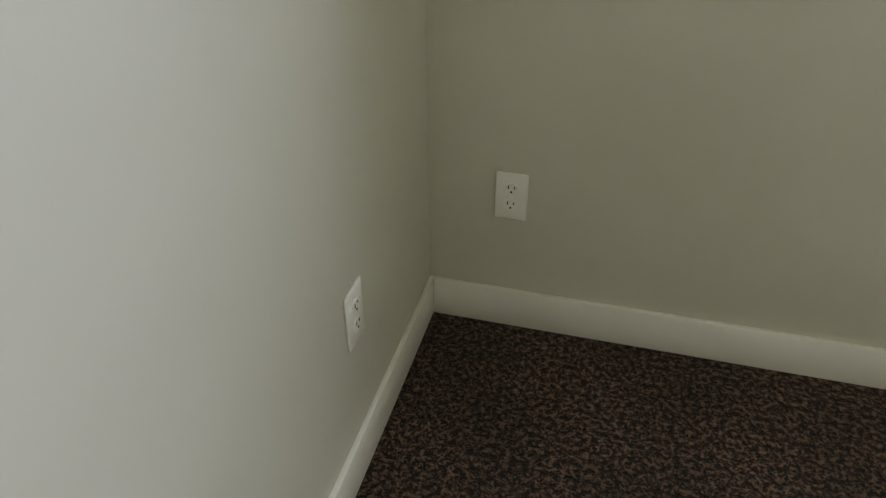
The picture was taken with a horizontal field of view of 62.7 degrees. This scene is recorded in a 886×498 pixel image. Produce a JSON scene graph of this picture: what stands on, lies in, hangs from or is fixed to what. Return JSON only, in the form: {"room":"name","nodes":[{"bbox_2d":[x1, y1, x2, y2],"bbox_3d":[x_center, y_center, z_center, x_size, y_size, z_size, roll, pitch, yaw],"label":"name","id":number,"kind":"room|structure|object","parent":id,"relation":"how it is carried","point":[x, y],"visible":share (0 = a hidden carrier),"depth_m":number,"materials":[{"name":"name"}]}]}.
{"room":"empty room","nodes":[
{"label":"empty room","id":0,"kind":"room"},
{"bbox_2d":[0,0,429,497],"bbox_3d":[-0.610,0.265,-0.462,0.140,2.440,4.000,9,36,12],"label":"wall","id":1,"kind":"structure","parent":0,"point":[211,211],"depth_m":0.73,"materials":[{"name":"paint"}]},
{"bbox_2d":[343,276,363,352],"bbox_3d":[-0.147,0.110,1.220,0.009,0.114,0.070,9,36,12],"label":"electrical outlet","id":2,"kind":"object","parent":1,"relation":"attached to","point":[353,311],"visible":0.98,"depth_m":1.21,"materials":[{"name":"white plastic"}]},
{"bbox_2d":[328,276,439,497],"bbox_3d":[-0.534,1.228,0.199,0.016,0.105,4.000,9,36,12],"label":"baseboard","id":3,"kind":"structure","parent":1,"relation":"attached to","point":[350,478],"depth_m":1.47,"materials":[{"name":"white wood"}]},
{"bbox_2d":[356,312,885,497],"bbox_3d":[0.947,1.538,-0.060,3.360,0.100,4.280,9,36,12],"label":"floor","id":4,"kind":"structure","parent":0,"point":[484,409],"depth_m":1.50,"materials":[{"name":"carpet"}]},
{"bbox_2d":[426,0,885,348],"bbox_3d":[1.475,-0.658,0.833,3.360,2.440,0.140,9,36,12],"label":"wall","id":5,"kind":"structure","parent":0,"point":[723,161],"depth_m":1.42,"materials":[{"name":"paint"}]},
{"bbox_2d":[494,171,528,220],"bbox_3d":[0.146,-0.112,1.558,0.070,0.114,0.009,9,36,12],"label":"electrical outlet","id":6,"kind":"object","parent":5,"relation":"attached to","point":[511,194],"visible":1,"depth_m":1.55,"materials":[{"name":"white plastic"}]},
{"bbox_2d":[436,276,885,389],"bbox_3d":[1.470,0.338,1.446,3.050,0.105,0.013,9,36,12],"label":"baseboard","id":7,"kind":"structure","parent":5,"relation":"attached to","point":[845,362],"depth_m":1.64,"materials":[{"name":"white wood"}]}
]}

